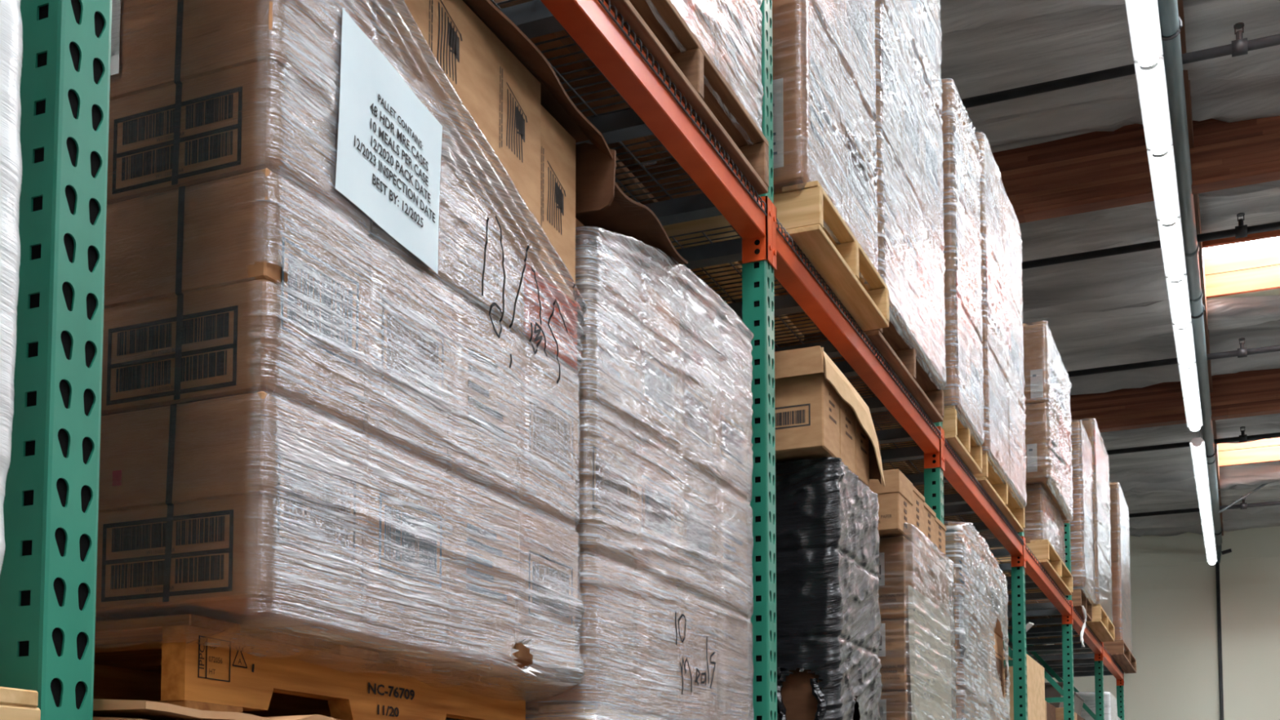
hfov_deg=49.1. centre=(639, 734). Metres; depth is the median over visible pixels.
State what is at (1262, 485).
brace
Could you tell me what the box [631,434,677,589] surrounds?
carton
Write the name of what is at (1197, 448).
strip light
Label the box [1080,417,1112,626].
film
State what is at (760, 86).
film
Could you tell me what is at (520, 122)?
print
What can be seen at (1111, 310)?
ceiling
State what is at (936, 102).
carton
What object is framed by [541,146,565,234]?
print
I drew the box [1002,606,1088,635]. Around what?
deck
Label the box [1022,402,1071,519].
carton
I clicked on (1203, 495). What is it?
strip light
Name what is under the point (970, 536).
film
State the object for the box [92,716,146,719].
cardboard sheet
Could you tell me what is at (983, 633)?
carton
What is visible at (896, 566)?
carton
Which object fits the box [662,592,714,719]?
carton
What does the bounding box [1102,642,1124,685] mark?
beam
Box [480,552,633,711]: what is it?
carton
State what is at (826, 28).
carton
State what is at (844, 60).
carton
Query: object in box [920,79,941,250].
carton
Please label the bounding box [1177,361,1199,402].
strip light
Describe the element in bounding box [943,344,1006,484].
carton
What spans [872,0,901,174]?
carton
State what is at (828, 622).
film
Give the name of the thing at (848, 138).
carton
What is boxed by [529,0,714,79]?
carton
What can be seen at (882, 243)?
carton
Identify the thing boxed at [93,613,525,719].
pallet
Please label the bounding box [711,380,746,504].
carton
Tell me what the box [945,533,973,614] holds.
carton
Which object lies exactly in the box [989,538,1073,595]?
pallet
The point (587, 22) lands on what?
beam
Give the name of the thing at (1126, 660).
pallet
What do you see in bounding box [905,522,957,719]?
film
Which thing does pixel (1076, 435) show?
carton
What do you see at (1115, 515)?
carton
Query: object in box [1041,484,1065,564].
film
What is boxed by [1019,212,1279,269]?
branch
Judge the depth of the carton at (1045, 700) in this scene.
10.80 m
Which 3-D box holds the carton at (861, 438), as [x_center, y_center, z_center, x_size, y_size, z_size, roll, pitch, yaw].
[0.580,-1.019,5.097,0.473,0.255,0.195,-2,-4,23]
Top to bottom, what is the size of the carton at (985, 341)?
0.579 m
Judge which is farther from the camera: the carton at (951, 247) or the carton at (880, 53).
the carton at (951, 247)
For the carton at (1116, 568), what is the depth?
15.06 m
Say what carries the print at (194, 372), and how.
attached to the carton at (154, 287)
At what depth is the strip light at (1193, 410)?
15.76 m
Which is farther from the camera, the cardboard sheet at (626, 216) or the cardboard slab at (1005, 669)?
the cardboard slab at (1005, 669)
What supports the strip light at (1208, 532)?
hanging from the ceiling
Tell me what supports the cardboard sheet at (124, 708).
on the cardboard sheet at (94, 717)
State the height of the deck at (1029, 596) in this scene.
0.058 m
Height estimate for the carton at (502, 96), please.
0.553 m
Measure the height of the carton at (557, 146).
0.520 m
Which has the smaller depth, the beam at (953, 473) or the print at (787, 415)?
the print at (787, 415)
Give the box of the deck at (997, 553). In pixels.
[989,543,1051,584]
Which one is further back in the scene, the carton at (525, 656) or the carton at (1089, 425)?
the carton at (1089, 425)
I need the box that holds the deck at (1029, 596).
[1001,576,1071,612]
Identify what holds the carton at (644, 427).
on the carton at (642, 566)
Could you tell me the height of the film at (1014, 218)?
1.818 m
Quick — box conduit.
[1215,544,1231,719]
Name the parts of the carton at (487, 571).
lid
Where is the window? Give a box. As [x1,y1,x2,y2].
[1217,437,1279,466]
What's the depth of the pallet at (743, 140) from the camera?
3.74 m
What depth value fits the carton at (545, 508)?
2.82 m
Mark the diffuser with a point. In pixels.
(1273, 243)
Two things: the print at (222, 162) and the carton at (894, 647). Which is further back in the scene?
the carton at (894, 647)
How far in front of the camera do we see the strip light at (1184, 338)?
13.53 m
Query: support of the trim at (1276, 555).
attached to the wall at (1175, 635)
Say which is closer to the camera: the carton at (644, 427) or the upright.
the carton at (644, 427)
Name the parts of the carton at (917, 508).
lid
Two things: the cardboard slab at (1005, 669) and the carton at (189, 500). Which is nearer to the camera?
the carton at (189, 500)
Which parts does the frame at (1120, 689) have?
post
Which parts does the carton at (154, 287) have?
lid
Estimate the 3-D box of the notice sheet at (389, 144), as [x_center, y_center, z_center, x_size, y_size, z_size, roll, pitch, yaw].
[-0.406,-0.964,2.300,0.004,0.321,0.308,-2,-4,23]
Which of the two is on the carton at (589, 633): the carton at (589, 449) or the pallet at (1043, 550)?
the carton at (589, 449)
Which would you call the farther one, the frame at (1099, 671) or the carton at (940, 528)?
the frame at (1099, 671)
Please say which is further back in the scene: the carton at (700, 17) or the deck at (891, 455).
the deck at (891, 455)
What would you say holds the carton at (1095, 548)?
on the pallet at (1098, 624)
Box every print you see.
[101,509,233,602]
[106,305,238,405]
[111,86,242,194]
[428,0,462,84]
[499,66,527,163]
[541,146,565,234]
[774,403,810,429]
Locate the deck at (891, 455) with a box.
[880,437,990,505]
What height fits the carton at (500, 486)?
0.325 m
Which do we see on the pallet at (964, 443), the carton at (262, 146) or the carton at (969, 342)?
the carton at (969, 342)
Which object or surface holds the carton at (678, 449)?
on the carton at (690, 491)
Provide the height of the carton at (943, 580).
0.336 m
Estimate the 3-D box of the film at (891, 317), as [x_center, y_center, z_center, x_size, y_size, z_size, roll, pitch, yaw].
[0.709,-2.581,6.142,1.029,1.978,1.286,-2,-4,23]
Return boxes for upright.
[742,0,777,719]
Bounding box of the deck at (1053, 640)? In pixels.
[1001,626,1102,651]
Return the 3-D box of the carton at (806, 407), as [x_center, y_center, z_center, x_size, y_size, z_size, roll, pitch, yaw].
[0.418,-1.046,4.724,0.473,0.255,0.201,-2,-4,23]
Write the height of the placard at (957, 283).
0.200 m
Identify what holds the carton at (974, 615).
on the carton at (983, 633)
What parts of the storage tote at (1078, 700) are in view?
lid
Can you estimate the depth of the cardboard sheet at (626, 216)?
3.29 m
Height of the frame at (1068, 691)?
4.160 m
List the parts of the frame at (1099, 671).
post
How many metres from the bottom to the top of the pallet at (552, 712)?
0.165 m
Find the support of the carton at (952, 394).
on the pallet at (964, 443)
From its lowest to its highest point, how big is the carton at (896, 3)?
0.633 m
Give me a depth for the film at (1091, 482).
12.10 m
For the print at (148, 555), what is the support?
attached to the carton at (189, 500)
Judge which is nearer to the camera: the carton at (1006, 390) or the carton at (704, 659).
the carton at (704, 659)
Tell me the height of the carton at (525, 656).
0.296 m
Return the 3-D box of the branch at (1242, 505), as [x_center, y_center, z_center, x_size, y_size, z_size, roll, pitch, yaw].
[14.508,-3.978,21.295,17.450,0.212,0.104,-2,-4,23]
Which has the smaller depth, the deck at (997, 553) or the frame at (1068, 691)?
the deck at (997, 553)
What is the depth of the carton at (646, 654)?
3.32 m
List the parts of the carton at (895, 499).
lid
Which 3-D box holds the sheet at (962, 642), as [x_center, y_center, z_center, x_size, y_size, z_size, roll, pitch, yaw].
[1.575,-0.547,6.803,0.004,0.240,0.240,-2,-4,23]
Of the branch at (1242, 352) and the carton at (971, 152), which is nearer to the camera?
the carton at (971, 152)
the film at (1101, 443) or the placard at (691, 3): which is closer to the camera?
the placard at (691, 3)
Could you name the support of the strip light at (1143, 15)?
hanging from the ceiling
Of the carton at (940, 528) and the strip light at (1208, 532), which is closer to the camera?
the carton at (940, 528)
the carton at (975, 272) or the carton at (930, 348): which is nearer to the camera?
the carton at (930, 348)
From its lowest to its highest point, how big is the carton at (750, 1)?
0.396 m
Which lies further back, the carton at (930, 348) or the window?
the window
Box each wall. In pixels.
[643,161,1010,647]
[1044,525,1279,719]
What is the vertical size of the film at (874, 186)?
1.918 m
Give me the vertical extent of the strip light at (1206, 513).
1.340 m
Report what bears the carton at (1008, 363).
on the carton at (1006, 390)
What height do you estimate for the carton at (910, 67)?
0.633 m
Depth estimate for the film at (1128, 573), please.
15.68 m
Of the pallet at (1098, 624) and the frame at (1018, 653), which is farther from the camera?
the pallet at (1098, 624)
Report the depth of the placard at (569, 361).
2.84 m
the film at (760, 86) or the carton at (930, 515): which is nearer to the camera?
the film at (760, 86)
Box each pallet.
[0,686,40,719]
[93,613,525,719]
[445,703,666,719]
[489,0,768,204]
[662,180,889,355]
[685,320,944,426]
[875,404,982,475]
[915,450,1025,536]
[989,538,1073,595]
[1002,586,1092,621]
[1003,604,1115,646]
[1031,640,1136,673]
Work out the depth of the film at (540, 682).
2.46 m
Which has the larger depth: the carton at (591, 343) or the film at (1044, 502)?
the film at (1044, 502)
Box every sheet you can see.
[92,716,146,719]
[93,698,336,719]
[335,8,442,273]
[462,0,617,214]
[575,182,688,272]
[958,593,968,648]
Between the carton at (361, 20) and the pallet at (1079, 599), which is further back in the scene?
the pallet at (1079, 599)
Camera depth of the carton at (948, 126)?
6.82 m
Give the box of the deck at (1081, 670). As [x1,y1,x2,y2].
[1042,660,1123,677]
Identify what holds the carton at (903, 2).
on the carton at (910, 67)
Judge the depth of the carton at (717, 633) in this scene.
3.82 m
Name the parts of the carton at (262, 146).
lid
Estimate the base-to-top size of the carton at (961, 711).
0.416 m
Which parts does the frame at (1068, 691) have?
post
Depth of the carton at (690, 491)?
3.60 m
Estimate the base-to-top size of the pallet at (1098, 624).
0.160 m
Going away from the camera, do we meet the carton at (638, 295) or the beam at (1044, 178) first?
the carton at (638, 295)
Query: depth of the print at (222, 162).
2.10 m
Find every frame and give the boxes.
[0,0,112,719]
[923,386,943,524]
[1002,522,1074,719]
[1003,530,1027,719]
[1026,640,1104,719]
[1029,644,1124,719]
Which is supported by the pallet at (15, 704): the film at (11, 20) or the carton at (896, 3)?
the film at (11, 20)
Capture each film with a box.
[0,0,22,576]
[102,0,586,702]
[526,226,754,719]
[642,0,878,284]
[643,0,764,166]
[775,457,883,719]
[863,0,946,398]
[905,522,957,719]
[941,78,984,445]
[943,520,1010,719]
[975,131,1026,507]
[1020,320,1073,523]
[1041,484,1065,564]
[1070,419,1096,606]
[1075,691,1121,719]
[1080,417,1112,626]
[1107,481,1132,653]
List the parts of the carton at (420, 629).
lid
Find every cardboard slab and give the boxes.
[1003,650,1008,719]
[1008,648,1013,719]
[1026,653,1045,719]
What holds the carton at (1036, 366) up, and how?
on the carton at (1037, 430)
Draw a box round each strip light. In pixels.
[1124,0,1163,67]
[1133,55,1173,155]
[1146,145,1180,225]
[1157,216,1186,282]
[1165,273,1191,328]
[1172,321,1195,368]
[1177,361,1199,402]
[1182,395,1203,431]
[1189,430,1207,469]
[1192,427,1208,489]
[1195,426,1211,508]
[1198,503,1213,524]
[1200,520,1214,539]
[1203,535,1216,552]
[1204,548,1217,564]
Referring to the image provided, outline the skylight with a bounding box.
[1202,229,1279,298]
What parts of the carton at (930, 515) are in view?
lid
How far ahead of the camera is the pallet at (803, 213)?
4.70 m
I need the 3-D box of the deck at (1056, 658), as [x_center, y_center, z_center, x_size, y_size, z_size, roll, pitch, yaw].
[4.394,-0.820,14.856,1.118,0.058,1.229,-2,-4,23]
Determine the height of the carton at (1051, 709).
0.366 m
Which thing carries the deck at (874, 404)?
on the beam
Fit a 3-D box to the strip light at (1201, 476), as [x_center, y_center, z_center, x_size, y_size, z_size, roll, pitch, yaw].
[7.444,-4.042,18.609,0.170,1.340,1.160,-2,-4,23]
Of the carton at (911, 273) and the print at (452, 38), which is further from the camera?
the carton at (911, 273)
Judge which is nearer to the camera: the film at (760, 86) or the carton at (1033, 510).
the film at (760, 86)
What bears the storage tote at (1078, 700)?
on the carton
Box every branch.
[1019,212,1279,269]
[1066,337,1279,377]
[1106,426,1279,454]
[1127,496,1279,517]
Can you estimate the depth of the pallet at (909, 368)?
5.88 m
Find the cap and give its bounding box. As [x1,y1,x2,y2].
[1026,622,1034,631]
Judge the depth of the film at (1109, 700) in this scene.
14.38 m
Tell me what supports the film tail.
hanging from the pallet at (1079, 599)
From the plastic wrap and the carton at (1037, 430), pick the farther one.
the carton at (1037, 430)
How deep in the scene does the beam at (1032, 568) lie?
10.30 m
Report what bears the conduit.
attached to the wall at (1175, 635)
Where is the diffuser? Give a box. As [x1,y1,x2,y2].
[1203,236,1279,256]
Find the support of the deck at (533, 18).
on the beam
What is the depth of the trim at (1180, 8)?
13.16 m
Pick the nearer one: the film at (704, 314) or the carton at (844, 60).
the film at (704, 314)
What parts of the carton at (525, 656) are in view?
lid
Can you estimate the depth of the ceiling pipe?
9.97 m
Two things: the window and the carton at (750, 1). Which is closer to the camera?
the carton at (750, 1)
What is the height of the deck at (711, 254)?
0.058 m
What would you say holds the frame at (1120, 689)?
on the floor
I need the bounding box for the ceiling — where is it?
[937,0,1279,537]
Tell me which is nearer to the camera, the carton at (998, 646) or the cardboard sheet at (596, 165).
the cardboard sheet at (596, 165)
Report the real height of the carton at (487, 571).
0.296 m
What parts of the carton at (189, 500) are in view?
lid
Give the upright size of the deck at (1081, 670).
0.058 m
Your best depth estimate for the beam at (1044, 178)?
11.78 m
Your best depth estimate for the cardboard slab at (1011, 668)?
9.30 m
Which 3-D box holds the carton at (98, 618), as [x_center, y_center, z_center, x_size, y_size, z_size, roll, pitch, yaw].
[-1.085,-0.315,2.390,0.620,0.296,0.300,-2,-4,23]
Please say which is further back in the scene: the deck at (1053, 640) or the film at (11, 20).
the deck at (1053, 640)
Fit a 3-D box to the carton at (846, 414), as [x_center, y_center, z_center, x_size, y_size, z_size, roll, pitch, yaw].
[0.499,-1.032,4.912,0.473,0.255,0.200,-2,-4,23]
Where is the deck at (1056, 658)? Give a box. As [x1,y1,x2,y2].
[1027,647,1114,666]
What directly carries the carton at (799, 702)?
on the pallet
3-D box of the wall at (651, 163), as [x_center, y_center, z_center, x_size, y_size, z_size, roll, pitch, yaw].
[0.358,-1.714,10.612,0.200,8.100,37.500,-2,-4,23]
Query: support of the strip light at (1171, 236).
hanging from the ceiling
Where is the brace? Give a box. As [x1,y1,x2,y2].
[1217,483,1267,514]
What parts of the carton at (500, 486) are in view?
lid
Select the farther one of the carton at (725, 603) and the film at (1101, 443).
the film at (1101, 443)
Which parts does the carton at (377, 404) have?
lid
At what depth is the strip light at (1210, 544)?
22.86 m
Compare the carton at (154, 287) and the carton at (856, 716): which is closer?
the carton at (154, 287)
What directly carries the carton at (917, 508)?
on the carton at (896, 566)
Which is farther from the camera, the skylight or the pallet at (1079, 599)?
the skylight
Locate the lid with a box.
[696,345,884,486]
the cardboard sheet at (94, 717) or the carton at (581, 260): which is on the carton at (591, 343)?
the carton at (581, 260)
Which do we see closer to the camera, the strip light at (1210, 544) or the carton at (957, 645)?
the carton at (957, 645)
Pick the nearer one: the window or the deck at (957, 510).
the deck at (957, 510)
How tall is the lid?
0.321 m
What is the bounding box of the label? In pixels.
[899,261,909,326]
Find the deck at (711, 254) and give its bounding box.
[668,217,875,362]
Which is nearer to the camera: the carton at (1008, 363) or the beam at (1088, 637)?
the carton at (1008, 363)
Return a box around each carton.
[95,391,367,629]
[95,614,120,621]
[101,168,369,434]
[106,0,376,235]
[240,439,450,646]
[326,0,373,40]
[352,475,518,662]
[361,238,452,471]
[368,0,541,348]
[429,506,577,676]
[444,293,520,503]
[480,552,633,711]
[513,341,577,529]
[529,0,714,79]
[537,104,575,375]
[574,271,633,431]
[575,217,604,286]
[575,401,634,570]
[604,244,644,320]
[620,574,677,718]
[622,0,757,164]
[630,314,675,457]
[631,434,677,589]
[644,280,679,350]
[656,0,841,216]
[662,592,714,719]
[672,462,715,605]
[673,349,713,483]
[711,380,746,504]
[711,486,747,619]
[714,608,748,719]
[724,372,839,462]
[749,0,757,11]
[777,667,822,719]
[778,67,874,295]
[804,0,839,62]
[830,178,924,359]
[838,0,872,125]
[839,395,855,474]
[853,219,942,395]
[853,695,860,719]
[854,413,869,487]
[861,296,968,423]
[869,469,913,541]
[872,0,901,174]
[872,132,903,327]
[877,536,920,622]
[877,619,911,693]
[878,690,911,719]
[887,0,898,22]
[897,0,919,74]
[898,32,922,215]
[910,484,924,552]
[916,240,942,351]
[919,0,939,118]
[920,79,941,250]
[920,550,935,604]
[923,502,936,562]
[934,517,946,572]
[934,563,948,613]
[938,82,964,214]
[940,188,966,301]
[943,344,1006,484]
[943,384,1023,504]
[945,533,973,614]
[948,601,973,693]
[951,684,974,719]
[963,118,977,239]
[964,219,979,342]
[967,331,981,442]
[971,556,989,626]
[973,616,990,701]
[973,693,990,719]
[975,135,1002,278]
[977,239,1004,381]
[979,483,1063,562]
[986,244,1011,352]
[987,569,1002,638]
[988,629,1004,708]
[990,703,1004,719]
[1000,191,1020,323]
[1004,302,1022,413]
[1020,323,1069,431]
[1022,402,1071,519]
[1044,700,1046,719]
[1046,702,1055,719]
[1055,707,1076,719]
[1064,476,1093,549]
[1069,422,1091,494]
[1070,531,1093,602]
[1076,714,1084,719]
[1081,420,1108,513]
[1091,480,1109,567]
[1092,542,1111,620]
[1104,561,1130,649]
[1107,484,1128,582]
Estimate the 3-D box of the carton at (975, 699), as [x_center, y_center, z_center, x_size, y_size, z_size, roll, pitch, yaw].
[1.558,0.025,7.372,0.501,0.416,0.467,-2,-4,23]
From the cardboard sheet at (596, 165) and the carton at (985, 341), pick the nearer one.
the cardboard sheet at (596, 165)
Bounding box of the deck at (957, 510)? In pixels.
[943,496,1023,547]
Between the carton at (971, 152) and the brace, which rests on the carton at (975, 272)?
the carton at (971, 152)
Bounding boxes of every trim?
[1128,555,1279,567]
[1177,0,1223,535]
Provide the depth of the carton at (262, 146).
2.10 m
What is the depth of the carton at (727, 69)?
4.04 m
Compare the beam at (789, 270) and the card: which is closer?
the beam at (789, 270)
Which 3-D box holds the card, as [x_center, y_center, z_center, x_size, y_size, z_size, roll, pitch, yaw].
[5.451,-2.156,15.754,0.002,0.500,0.300,-2,-4,23]
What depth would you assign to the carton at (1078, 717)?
12.66 m
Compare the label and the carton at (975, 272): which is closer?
the label
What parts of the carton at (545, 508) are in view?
lid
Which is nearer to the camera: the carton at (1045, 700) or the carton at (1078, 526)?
the carton at (1045, 700)
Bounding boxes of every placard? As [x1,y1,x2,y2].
[524,262,577,370]
[670,0,694,35]
[955,271,975,344]
[1058,412,1070,471]
[1093,426,1107,496]
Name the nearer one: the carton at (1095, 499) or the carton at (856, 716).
the carton at (856, 716)
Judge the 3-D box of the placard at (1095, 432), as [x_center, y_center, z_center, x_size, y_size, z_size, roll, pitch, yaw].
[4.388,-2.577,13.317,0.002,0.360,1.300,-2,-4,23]
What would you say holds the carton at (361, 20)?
on the carton at (262, 146)
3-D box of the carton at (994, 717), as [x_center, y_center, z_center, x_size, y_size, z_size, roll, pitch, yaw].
[1.746,0.056,7.806,0.501,0.416,0.470,-2,-4,23]
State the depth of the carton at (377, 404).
2.34 m
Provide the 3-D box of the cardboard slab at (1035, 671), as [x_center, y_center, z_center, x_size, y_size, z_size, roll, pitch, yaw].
[2.723,0.011,9.691,0.055,1.050,0.890,-2,-4,23]
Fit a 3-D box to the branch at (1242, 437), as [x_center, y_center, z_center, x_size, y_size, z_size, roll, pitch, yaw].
[12.786,-4.256,17.320,17.450,0.212,0.104,-2,-4,23]
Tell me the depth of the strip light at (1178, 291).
12.41 m
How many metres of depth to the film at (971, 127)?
7.11 m
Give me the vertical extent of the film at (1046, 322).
1.174 m
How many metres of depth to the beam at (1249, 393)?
18.12 m
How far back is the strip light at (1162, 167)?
10.18 m
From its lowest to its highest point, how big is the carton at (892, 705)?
0.286 m
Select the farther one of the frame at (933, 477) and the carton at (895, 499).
the frame at (933, 477)
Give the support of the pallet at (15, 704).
on the deck
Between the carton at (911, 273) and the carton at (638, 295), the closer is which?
the carton at (638, 295)
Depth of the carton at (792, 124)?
4.46 m
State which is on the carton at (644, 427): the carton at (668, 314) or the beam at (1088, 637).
the carton at (668, 314)
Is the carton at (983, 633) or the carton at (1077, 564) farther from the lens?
the carton at (1077, 564)
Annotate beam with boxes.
[540,0,772,264]
[770,202,942,469]
[942,428,1025,567]
[990,115,1279,223]
[1024,537,1072,624]
[1068,368,1279,432]
[1071,600,1103,661]
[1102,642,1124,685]
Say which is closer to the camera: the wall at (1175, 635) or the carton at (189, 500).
the carton at (189, 500)
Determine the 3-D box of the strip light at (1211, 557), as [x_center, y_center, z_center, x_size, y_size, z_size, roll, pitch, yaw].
[9.774,-3.666,23.989,0.170,1.340,1.160,-2,-4,23]
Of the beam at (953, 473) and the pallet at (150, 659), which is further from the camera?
the beam at (953, 473)
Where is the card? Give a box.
[1122,518,1125,565]
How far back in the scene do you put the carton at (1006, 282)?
8.53 m
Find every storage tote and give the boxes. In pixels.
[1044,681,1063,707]
[1074,691,1084,715]
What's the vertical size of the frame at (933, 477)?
4.160 m
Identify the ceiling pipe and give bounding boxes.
[961,22,1279,108]
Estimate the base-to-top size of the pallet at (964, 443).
0.160 m
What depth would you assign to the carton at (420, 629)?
2.33 m
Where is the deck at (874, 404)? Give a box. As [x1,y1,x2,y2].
[830,347,941,444]
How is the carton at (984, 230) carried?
on the carton at (985, 341)
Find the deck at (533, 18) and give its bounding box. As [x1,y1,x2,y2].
[490,0,766,226]
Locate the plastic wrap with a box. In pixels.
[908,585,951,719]
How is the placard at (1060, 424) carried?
attached to the film at (1046, 322)
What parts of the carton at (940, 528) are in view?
lid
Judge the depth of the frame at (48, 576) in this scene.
1.67 m
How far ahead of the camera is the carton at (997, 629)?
7.75 m
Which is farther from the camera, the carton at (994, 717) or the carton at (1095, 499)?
the carton at (1095, 499)
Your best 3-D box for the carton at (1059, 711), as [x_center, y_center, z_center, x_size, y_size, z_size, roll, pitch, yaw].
[3.537,-0.024,12.264,0.496,0.356,0.664,-2,-4,23]
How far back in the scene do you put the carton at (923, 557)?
6.07 m
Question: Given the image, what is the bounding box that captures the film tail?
[1080,605,1087,647]

